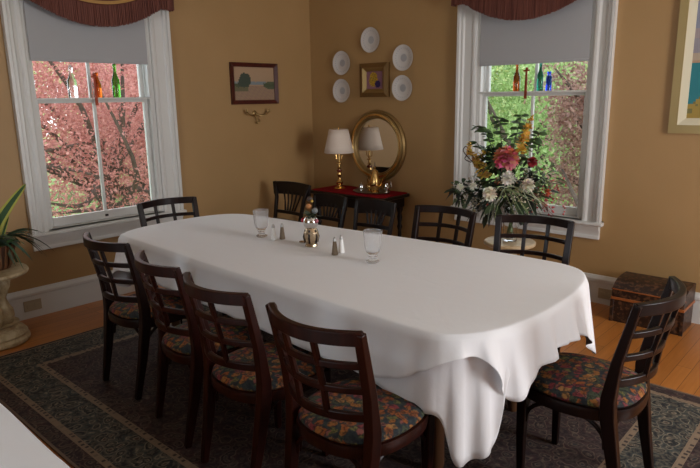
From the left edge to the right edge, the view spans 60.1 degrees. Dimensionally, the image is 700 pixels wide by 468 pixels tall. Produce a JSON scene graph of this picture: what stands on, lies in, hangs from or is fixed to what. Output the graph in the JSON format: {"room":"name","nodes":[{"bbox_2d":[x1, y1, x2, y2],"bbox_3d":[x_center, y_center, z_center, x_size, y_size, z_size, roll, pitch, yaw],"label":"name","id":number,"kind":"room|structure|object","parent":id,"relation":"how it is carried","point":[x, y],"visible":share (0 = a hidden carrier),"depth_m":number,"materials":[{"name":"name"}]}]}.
{"room":"dining room","nodes":[
{"label":"dining room","id":0,"kind":"room"},
{"bbox_2d":[0,0,313,293],"bbox_3d":[-2.669,-0.825,3.969,0.160,3.050,6.920,10,17,41],"label":"wall","id":1,"kind":"structure","parent":0,"point":[231,162],"depth_m":5.50,"materials":[{"name":"beige paint"}]},
{"bbox_2d":[23,298,41,311],"bbox_3d":[-2.337,0.526,4.461,0.009,0.080,0.124,10,17,41],"label":"wall outlet","id":2,"kind":"object","parent":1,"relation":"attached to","point":[35,304],"visible":1,"depth_m":4.46,"materials":[{"name":"beige plastic"}]},
{"bbox_2d":[6,270,134,320],"bbox_3d":[-2.578,0.570,4.217,0.030,0.217,6.600,10,17,41],"label":"baseboard","id":3,"kind":"structure","parent":1,"relation":"attached to","point":[63,295],"depth_m":4.61,"materials":[{"name":"white wood"}]},
{"bbox_2d":[0,0,186,251],"bbox_3d":[-1.953,-1.134,4.657,0.235,2.350,1.320,10,17,41],"label":"window","id":4,"kind":"structure","parent":1,"relation":"in","point":[156,87],"depth_m":4.73,"materials":[{"name":"white wood"}]},
{"bbox_2d":[67,65,77,97],"bbox_3d":[-2.078,-1.141,4.519,0.069,0.244,0.069,10,17,41],"label":"bottle","id":5,"kind":"object","parent":4,"relation":"on","point":[72,88],"visible":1,"depth_m":4.50,"materials":[{"name":"clear glass"}]},
{"bbox_2d":[23,0,147,64],"bbox_3d":[-1.933,-1.642,4.479,0.044,0.724,0.920,10,17,41],"label":"roller blind","id":6,"kind":"object","parent":4,"relation":"attached to","point":[52,37],"visible":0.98,"depth_m":4.46,"materials":[{"name":"grey fabric"}]},
{"bbox_2d":[90,73,98,104],"bbox_3d":[-1.940,-1.102,4.609,0.024,0.239,0.051,10,17,41],"label":"hanging ornament","id":7,"kind":"object","parent":4,"relation":"hanging from","point":[93,76],"visible":1,"depth_m":4.61,"materials":[{"name":"orange metal"}]},
{"bbox_2d":[92,72,102,97],"bbox_3d":[-1.950,-1.147,4.662,0.067,0.190,0.067,10,17,41],"label":"bottle","id":8,"kind":"object","parent":4,"relation":"on","point":[98,83],"visible":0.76,"depth_m":4.64,"materials":[{"name":"orange glass"}]},
{"bbox_2d":[30,0,173,26],"bbox_3d":[-1.869,-1.875,4.395,0.082,0.712,1.276,10,17,41],"label":"window valance","id":9,"kind":"object","parent":4,"relation":"attached to","point":[105,13],"visible":1,"depth_m":4.47,"materials":[{"name":"brown fabric"}]},
{"bbox_2d":[111,64,120,97],"bbox_3d":[-1.847,-1.207,4.765,0.063,0.258,0.063,10,17,41],"label":"bottle","id":10,"kind":"object","parent":4,"relation":"on","point":[115,82],"visible":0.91,"depth_m":4.75,"materials":[{"name":"green glass"}]},
{"bbox_2d":[229,62,278,104],"bbox_3d":[-0.895,-1.417,5.704,0.028,0.376,0.557,10,17,41],"label":"framed landscape","id":11,"kind":"object","parent":1,"relation":"attached to","point":[250,83],"visible":1,"depth_m":5.70,"materials":[{"name":"brown wood"}]},
{"bbox_2d":[246,109,269,123],"bbox_3d":[-0.881,-1.116,5.751,0.073,0.143,0.296,10,17,41],"label":"wall sconce","id":12,"kind":"object","parent":1,"relation":"attached to","point":[254,113],"visible":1,"depth_m":5.76,"materials":[{"name":"brown metal"}]},
{"bbox_2d":[0,285,699,467],"bbox_3d":[-0.138,1.182,2.097,6.920,0.120,6.920,10,17,41],"label":"floor","id":13,"kind":"structure","parent":0,"point":[679,364],"depth_m":3.93,"materials":[{"name":"brown wood"}]},
{"bbox_2d":[0,262,30,350],"bbox_3d":[-2.353,0.479,3.979,0.484,0.492,0.484,10,17,41],"label":"pedestal","id":14,"kind":"object","parent":13,"relation":"on","point":[13,333],"visible":0.98,"depth_m":3.95,"materials":[{"name":"beige stone"}]},
{"bbox_2d":[0,184,53,270],"bbox_3d":[-2.344,0.026,3.936,0.562,0.655,0.588,-1,13,0],"label":"potted plant","id":15,"kind":"object","parent":14,"relation":"on","point":[8,244],"visible":1,"depth_m":3.96,"materials":[{"name":"green plant"}]},
{"bbox_2d":[0,243,15,270],"bbox_3d":[-2.336,0.146,3.960,0.292,0.166,0.291,10,17,41],"label":"plant pot","id":16,"kind":"object","parent":15,"relation":"on","point":[7,256],"depth_m":3.92,"materials":[{"name":"brown"}]},
{"bbox_2d":[273,181,310,221],"bbox_3d":[-0.673,-0.054,5.538,0.503,0.801,0.485,10,17,41],"label":"chair","id":17,"kind":"object","parent":13,"relation":"on","point":[280,187],"visible":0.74,"depth_m":5.63,"materials":[{"name":"black wood"}]},
{"bbox_2d":[312,193,347,227],"bbox_3d":[-0.301,0.044,5.226,0.410,0.736,0.471,10,17,41],"label":"chair","id":18,"kind":"object","parent":13,"relation":"on","point":[327,200],"visible":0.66,"depth_m":5.31,"materials":[{"name":"black wood"}]},
{"bbox_2d":[0,304,699,467],"bbox_3d":[-0.187,0.840,3.322,3.575,0.010,2.420,10,17,41],"label":"rug","id":19,"kind":"object","parent":13,"relation":"on","point":[57,389],"visible":0.27,"depth_m":2.94,"materials":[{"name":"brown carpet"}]},
{"bbox_2d":[83,232,185,399],"bbox_3d":[-1.132,0.403,3.360,0.446,0.856,0.555,10,17,40],"label":"dining chair","id":20,"kind":"object","parent":19,"relation":"on","point":[134,311],"visible":0.8,"depth_m":3.17,"materials":[{"name":"brown wood"}]},
{"bbox_2d":[109,291,183,318],"bbox_3d":[-1.102,0.378,3.389,0.426,0.047,0.448,10,17,40],"label":"seat cushion","id":21,"kind":"object","parent":20,"relation":"on","point":[117,310],"depth_m":3.25,"materials":[{"name":"multicoloured fabric"}]},
{"bbox_2d":[136,196,226,323],"bbox_3d":[-1.162,0.205,4.246,0.446,0.856,0.555,-12,17,-40],"label":"dining chair","id":22,"kind":"object","parent":19,"relation":"on","point":[141,206],"visible":0.29,"depth_m":4.35,"materials":[{"name":"brown wood"}]},
{"bbox_2d":[134,250,266,448],"bbox_3d":[-0.704,0.498,2.908,0.555,0.856,0.446,-11,16,-38],"label":"dining chair","id":23,"kind":"object","parent":19,"relation":"on","point":[181,343],"visible":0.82,"depth_m":2.72,"materials":[{"name":"brown wood"}]},
{"bbox_2d":[162,315,260,354],"bbox_3d":[-0.668,0.474,2.932,0.448,0.047,0.426,-11,16,-38],"label":"seat cushion","id":24,"kind":"object","parent":23,"relation":"on","point":[172,344],"depth_m":2.82,"materials":[{"name":"multicoloured fabric"}]},
{"bbox_2d":[182,272,330,467],"bbox_3d":[-0.383,0.572,2.554,0.555,0.856,0.446,-13,18,-43],"label":"dining chair","id":25,"kind":"object","parent":19,"relation":"on","point":[251,374],"visible":0.86,"depth_m":2.37,"materials":[{"name":"brown wood"}]},
{"bbox_2d":[212,341,315,391],"bbox_3d":[-0.351,0.547,2.582,0.448,0.047,0.426,-13,18,-43],"label":"seat cushion","id":26,"kind":"object","parent":25,"relation":"on","point":[226,379],"depth_m":2.46,"materials":[{"name":"multicoloured fabric"}]},
{"bbox_2d":[172,320,516,467],"bbox_3d":[-0.178,0.448,3.380,2.708,0.726,1.162,10,17,41],"label":"dining table","id":27,"kind":"object","parent":19,"relation":"on","point":[438,452],"visible":0.16,"depth_m":2.51,"materials":[{"name":"brown wood"}]},
{"bbox_2d":[374,321,577,467],"bbox_3d":[-0.181,0.328,3.352,2.790,0.483,1.232,10,17,41],"label":"tablecloth","id":28,"kind":"object","parent":27,"relation":"on","point":[466,395],"visible":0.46,"depth_m":2.15,"materials":[{"name":"white fabric"}]},
{"bbox_2d":[112,214,595,401],"bbox_3d":[-0.178,0.272,3.340,2.870,0.378,1.295,10,17,41],"label":"tablecloth","id":29,"kind":"object","parent":28,"relation":"on","point":[424,306],"visible":0.92,"depth_m":2.66,"materials":[{"name":"white fabric"}]},
{"bbox_2d":[253,208,268,236],"bbox_3d":[-0.531,-0.065,3.626,0.097,0.162,0.097,10,17,41],"label":"water goblet","id":30,"kind":"object","parent":29,"relation":"on","point":[261,216],"visible":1,"depth_m":3.59,"materials":[{"name":"clear glass"}]},
{"bbox_2d":[271,224,276,240],"bbox_3d":[-0.448,-0.012,3.538,0.035,0.096,0.035,10,17,41],"label":"salt shaker","id":31,"kind":"object","parent":29,"relation":"on","point":[273,233],"visible":1,"depth_m":3.53,"materials":[{"name":"white glass"}]},
{"bbox_2d":[279,223,284,239],"bbox_3d":[-0.399,-0.017,3.556,0.035,0.096,0.035,10,17,41],"label":"pepper shaker","id":32,"kind":"object","parent":29,"relation":"on","point":[282,234],"visible":1,"depth_m":3.55,"materials":[{"name":"brown"}]},
{"bbox_2d":[301,196,321,246],"bbox_3d":[-0.222,-0.072,3.368,0.105,0.281,0.126,-6,14,-23],"label":"bud vase","id":33,"kind":"object","parent":29,"relation":"on","point":[311,235],"visible":1,"depth_m":3.34,"materials":[{"name":"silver metal"}]},
{"bbox_2d":[303,216,317,228],"bbox_3d":[-0.218,-0.066,3.358,0.085,0.069,0.085,10,17,41],"label":"bowl","id":34,"kind":"object","parent":33,"relation":"on","point":[310,222],"depth_m":3.33,"materials":[{"name":"silver metal"}]},
{"bbox_2d":[332,237,337,254],"bbox_3d":[-0.080,0.062,3.182,0.035,0.096,0.035,10,17,41],"label":"pepper shaker","id":35,"kind":"object","parent":29,"relation":"on","point":[334,246],"visible":1,"depth_m":3.17,"materials":[{"name":"brown"}]},
{"bbox_2d":[338,235,344,252],"bbox_3d":[-0.046,0.052,3.224,0.035,0.096,0.035,10,17,41],"label":"salt shaker","id":36,"kind":"object","parent":29,"relation":"on","point":[341,244],"visible":1,"depth_m":3.22,"materials":[{"name":"white"}]},
{"bbox_2d":[363,229,381,263],"bbox_3d":[0.113,0.062,3.017,0.097,0.162,0.097,10,17,41],"label":"water goblet","id":37,"kind":"object","parent":29,"relation":"on","point":[372,237],"visible":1,"depth_m":2.98,"materials":[{"name":"clear glass"}]},
{"bbox_2d":[265,302,434,467],"bbox_3d":[0.013,0.651,2.178,0.446,0.856,0.555,11,17,42],"label":"dining chair","id":38,"kind":"object","parent":19,"relation":"on","point":[362,422],"visible":0.99,"depth_m":2.02,"materials":[{"name":"brown wood"}]},
{"bbox_2d":[298,377,424,444],"bbox_3d":[0.044,0.626,2.207,0.426,0.047,0.448,11,17,42],"label":"seat cushion","id":39,"kind":"object","parent":38,"relation":"on","point":[401,419],"depth_m":2.09,"materials":[{"name":"multicoloured fabric"}]},
{"bbox_2d":[411,205,476,246],"bbox_3d":[0.477,0.289,3.757,0.446,0.856,0.555,10,17,40],"label":"dining chair","id":40,"kind":"object","parent":19,"relation":"on","point":[440,209],"visible":0.34,"depth_m":3.87,"materials":[{"name":"brown wood"}]},
{"bbox_2d":[493,214,574,351],"bbox_3d":[0.963,0.362,3.399,0.446,0.856,0.555,7,15,31],"label":"dining chair","id":41,"kind":"object","parent":19,"relation":"on","point":[548,221],"visible":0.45,"depth_m":3.52,"materials":[{"name":"brown wood"}]},
{"bbox_2d":[516,276,686,467],"bbox_3d":[0.966,0.590,2.385,0.555,0.856,0.446,10,17,41],"label":"dining chair","id":42,"kind":"object","parent":19,"relation":"on","point":[589,388],"visible":0.96,"depth_m":2.25,"materials":[{"name":"brown wood"}]},
{"bbox_2d":[531,352,646,408],"bbox_3d":[0.931,0.566,2.412,0.448,0.047,0.426,10,17,41],"label":"seat cushion","id":43,"kind":"object","parent":42,"relation":"on","point":[574,381],"depth_m":2.31,"materials":[{"name":"multicoloured fabric"}]},
{"bbox_2d":[311,189,409,236],"bbox_3d":[0.083,-0.070,5.826,0.950,0.682,0.450,10,17,41],"label":"console table","id":44,"kind":"object","parent":13,"relation":"on","point":[399,199],"visible":0.28,"depth_m":5.59,"materials":[{"name":"black wood"}]},
{"bbox_2d":[312,185,406,197],"bbox_3d":[0.081,-0.407,5.754,0.900,0.005,0.410,10,17,41],"label":"table runner","id":45,"kind":"object","parent":44,"relation":"on","point":[349,189],"visible":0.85,"depth_m":5.67,"materials":[{"name":"red fabric"}]},
{"bbox_2d":[324,127,353,189],"bbox_3d":[-0.105,-0.735,5.849,0.289,0.598,0.289,10,17,41],"label":"table lamp","id":46,"kind":"object","parent":45,"relation":"on","point":[338,141],"visible":1,"depth_m":5.72,"materials":[{"name":"white fabric"}]},
{"bbox_2d":[353,188,389,193],"bbox_3d":[0.199,-0.396,5.654,0.395,0.014,0.271,10,17,41],"label":"serving tray","id":47,"kind":"object","parent":45,"relation":"on","point":[365,191],"visible":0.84,"depth_m":5.67,"materials":[{"name":"silver metal"}]},
{"bbox_2d":[357,183,364,190],"bbox_3d":[0.107,-0.446,5.707,0.064,0.080,0.076,-3,13,-8],"label":"sugar bowl","id":48,"kind":"object","parent":47,"relation":"on","point":[361,186],"visible":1,"depth_m":5.69,"materials":[{"name":"silver metal"}]},
{"bbox_2d":[367,164,385,192],"bbox_3d":[0.243,-0.525,5.582,0.225,0.285,0.104,10,17,41],"label":"teapot","id":49,"kind":"object","parent":47,"relation":"on","point":[375,185],"visible":1,"depth_m":5.57,"materials":[{"name":"gold metal"}]},
{"bbox_2d":[383,182,391,192],"bbox_3d":[0.348,-0.434,5.583,0.094,0.104,0.058,10,17,41],"label":"creamer","id":50,"kind":"object","parent":47,"relation":"on","point":[386,188],"visible":1,"depth_m":5.57,"materials":[{"name":"silver metal"}]},
{"bbox_2d":[353,199,396,234],"bbox_3d":[0.091,0.116,4.880,0.410,0.736,0.471,9,16,37],"label":"chair","id":51,"kind":"object","parent":13,"relation":"on","point":[375,206],"visible":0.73,"depth_m":4.98,"materials":[{"name":"black wood"}]},
{"bbox_2d":[484,236,535,254],"bbox_3d":[1.210,0.285,4.622,0.382,0.483,0.382,10,17,41],"label":"stand","id":52,"kind":"object","parent":13,"relation":"on","point":[530,243],"visible":0.34,"depth_m":4.48,"materials":[{"name":"stone"}]},
{"bbox_2d":[444,114,565,241],"bbox_3d":[1.143,-0.408,4.462,0.512,0.940,1.043,-12,17,-41],"label":"flower arrangement","id":53,"kind":"object","parent":52,"relation":"on","point":[504,160],"visible":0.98,"depth_m":4.39,"materials":[{"name":"multicoloured plant"}]},
{"bbox_2d":[609,271,695,336],"bbox_3d":[2.075,0.469,4.161,0.468,0.300,0.276,10,17,41],"label":"chest","id":54,"kind":"object","parent":13,"relation":"on","point":[629,288],"visible":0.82,"depth_m":4.12,"materials":[{"name":"brown wood"}]},
{"bbox_3d":[-1.531,0.957,1.238,2.200,0.736,1.470,10,17,41],"label":"dining table","id":55,"kind":"object","parent":13,"relation":"on","visible":0},
{"bbox_2d":[0,403,69,467],"bbox_3d":[-1.540,0.732,1.205,2.383,0.300,1.540,10,17,41],"label":"tablecloth","id":56,"kind":"object","parent":55,"relation":"on","point":[19,448],"visible":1,"depth_m":1.44,"materials":[{"name":"white fabric"}]},
{"bbox_2d":[309,0,699,292],"bbox_3d":[2.104,-0.947,4.189,6.600,3.050,0.160,10,17,41],"label":"wall","id":57,"kind":"structure","parent":0,"point":[651,208],"depth_m":4.92,"materials":[{"name":"beige paint"}]},
{"bbox_2d":[333,51,349,74],"bbox_3d":[-0.077,-1.669,5.911,0.226,0.226,0.029,10,17,41],"label":"wall plate","id":58,"kind":"object","parent":57,"relation":"attached to","point":[341,61],"visible":1,"depth_m":5.92,"materials":[{"name":"grey ceramic"}]},
{"bbox_2d":[333,79,349,101],"bbox_3d":[-0.078,-1.414,5.972,0.226,0.226,0.029,10,17,41],"label":"wall plate","id":59,"kind":"object","parent":57,"relation":"attached to","point":[341,90],"visible":1,"depth_m":5.98,"materials":[{"name":"grey ceramic"}]},
{"bbox_2d":[361,27,378,52],"bbox_3d":[0.194,-1.804,5.627,0.226,0.226,0.029,10,17,41],"label":"wall plate","id":60,"kind":"object","parent":57,"relation":"attached to","point":[370,36],"visible":1,"depth_m":5.63,"materials":[{"name":"grey ceramic"}]},
{"bbox_2d":[359,62,389,96],"bbox_3d":[0.226,-1.442,5.672,0.346,0.310,0.043,10,17,41],"label":"flower picture","id":61,"kind":"object","parent":57,"relation":"attached to","point":[374,77],"visible":1,"depth_m":5.66,"materials":[{"name":"brown"}]},
{"bbox_2d":[351,110,405,180],"bbox_3d":[0.254,-0.841,5.784,0.676,0.676,0.052,10,17,41],"label":"wall mirror","id":62,"kind":"object","parent":57,"relation":"attached to","point":[378,138],"visible":0.92,"depth_m":5.77,"materials":[{"name":"brown mirror"}]},
{"bbox_2d":[357,119,397,172],"bbox_3d":[0.264,-0.844,5.795,0.520,0.520,0.005,10,17,41],"label":"mirror glass","id":63,"kind":"object","parent":62,"relation":"attached to","point":[377,140],"depth_m":5.79,"materials":[{"name":"white"}]},
{"bbox_2d":[392,75,411,100],"bbox_3d":[0.477,-1.322,5.479,0.226,0.226,0.029,10,17,41],"label":"wall plate","id":64,"kind":"object","parent":57,"relation":"attached to","point":[401,86],"visible":1,"depth_m":5.48,"materials":[{"name":"grey ceramic"}]},
{"bbox_2d":[393,44,412,70],"bbox_3d":[0.479,-1.577,5.416,0.226,0.226,0.029,10,17,41],"label":"wall plate","id":65,"kind":"object","parent":57,"relation":"attached to","point":[402,55],"visible":1,"depth_m":5.42,"materials":[{"name":"grey ceramic"}]},
{"bbox_2d":[451,0,618,239],"bbox_3d":[1.414,-1.199,4.718,1.323,2.350,0.235,10,17,41],"label":"window","id":66,"kind":"structure","parent":57,"relation":"in","point":[473,80],"depth_m":4.59,"materials":[{"name":"white wood"}]},
{"bbox_2d":[451,0,576,20],"bbox_3d":[1.308,-1.941,4.454,1.276,0.703,0.082,10,17,41],"label":"window valance","id":67,"kind":"object","parent":66,"relation":"attached to","point":[518,10],"visible":1,"depth_m":4.54,"materials":[{"name":"brown fabric"}]},
{"bbox_2d":[513,64,519,90],"bbox_3d":[1.322,-1.241,4.797,0.055,0.215,0.055,10,17,41],"label":"bottle","id":68,"kind":"object","parent":66,"relation":"on","point":[516,79],"visible":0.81,"depth_m":4.78,"materials":[{"name":"brown glass"}]},
{"bbox_2d":[523,67,529,98],"bbox_3d":[1.369,-1.174,4.703,0.051,0.239,0.024,10,17,41],"label":"hanging ornament","id":69,"kind":"object","parent":66,"relation":"hanging from","point":[526,68],"visible":1,"depth_m":4.70,"materials":[{"name":"brown wood"}]},
{"bbox_2d":[480,0,592,65],"bbox_3d":[1.377,-1.683,4.551,0.910,0.776,0.044,10,17,41],"label":"roller blind","id":70,"kind":"object","parent":66,"relation":"attached to","point":[564,34],"visible":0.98,"depth_m":4.56,"materials":[{"name":"grey fabric"}]},
{"bbox_2d":[537,63,543,90],"bbox_3d":[1.468,-1.214,4.668,0.049,0.215,0.049,10,17,41],"label":"bottle","id":71,"kind":"object","parent":66,"relation":"on","point":[540,76],"visible":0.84,"depth_m":4.65,"materials":[{"name":"teal glass"}]},
{"bbox_2d":[545,72,551,90],"bbox_3d":[1.522,-1.169,4.629,0.046,0.142,0.046,10,17,41],"label":"bottle","id":72,"kind":"object","parent":66,"relation":"on","point":[548,87],"visible":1,"depth_m":4.61,"materials":[{"name":"blue glass"}]},
{"bbox_2d":[598,288,611,299],"bbox_3d":[1.924,0.452,4.542,0.124,0.080,0.009,10,17,41],"label":"wall outlet","id":73,"kind":"object","parent":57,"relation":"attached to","point":[603,293],"visible":0.76,"depth_m":4.55,"materials":[{"name":"beige plastic"}]},
{"bbox_2d":[584,272,699,323],"bbox_3d":[2.062,0.451,4.431,6.600,0.217,0.030,10,17,41],"label":"baseboard","id":74,"kind":"structure","parent":57,"relation":"attached to","point":[595,281],"depth_m":4.55,"materials":[{"name":"white wood"}]},
{"bbox_2d":[668,0,699,133],"bbox_3d":[2.547,-1.059,3.611,1.113,0.932,0.038,10,17,41],"label":"framed piece","id":75,"kind":"object","parent":57,"relation":"attached to","point":[684,115],"visible":1,"depth_m":3.94,"materials":[{"name":"brown wood"}]},
{"label":"outside","id":76,"kind":"structure","parent":0,"visible":0},
{"bbox_2d":[47,143,575,217],"bbox_3d":[-11.912,-2.465,23.662,39.820,0.100,70.000,10,17,41],"label":"lawn","id":77,"kind":"structure","parent":76,"point":[53,179],"depth_m":16.11,"materials":[{"name":"plant"}]},
{"bbox_2d":[32,61,138,196],"bbox_3d":[-5.599,-3.689,17.621,6.970,8.939,10.077,7,15,32],"label":"tree","id":78,"kind":"object","parent":77,"relation":"on","point":[51,183],"visible":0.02,"depth_m":16.29,"materials":[{"name":"green plant"}]},
{"bbox_2d":[32,61,150,216],"bbox_3d":[-3.149,-1.361,7.649,4.518,4.498,3.306,-10,16,-36],"label":"tree","id":79,"kind":"object","parent":77,"relation":"on","point":[114,158],"visible":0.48,"depth_m":7.17,"materials":[{"name":"pink plant"}]},
{"bbox_2d":[32,61,150,215],"bbox_3d":[-4.064,-2.626,11.596,5.795,5.961,3.949,-13,17,-42],"label":"tree","id":80,"kind":"object","parent":77,"relation":"on","point":[133,65],"visible":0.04,"depth_m":11.06,"materials":[{"name":"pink plant"}]},
{"bbox_2d":[486,61,587,205],"bbox_3d":[4.304,-4.091,16.513,7.240,9.284,8.608,-6,14,-23],"label":"tree","id":81,"kind":"object","parent":77,"relation":"on","point":[498,68],"visible":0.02,"depth_m":14.26,"materials":[{"name":"green plant"}]},
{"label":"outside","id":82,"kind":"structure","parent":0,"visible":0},
{"bbox_3d":[27.879,0.375,8.289,40.180,0.100,39.820,10,17,41],"label":"lawn","id":83,"kind":"structure","parent":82,"visible":0},
{"bbox_2d":[486,61,586,205],"bbox_3d":[3.031,-2.166,9.752,3.831,5.680,4.081,-12,17,-42],"label":"tree","id":84,"kind":"object","parent":83,"relation":"on","point":[508,85],"visible":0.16,"depth_m":9.38,"materials":[{"name":"green plant"}]},
{"bbox_2d":[524,61,587,206],"bbox_3d":[2.594,-0.729,6.373,1.406,3.652,1.499,-12,17,-41],"label":"tree","id":85,"kind":"object","parent":83,"relation":"on","point":[576,117],"visible":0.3,"depth_m":6.31,"materials":[{"name":"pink plant"}]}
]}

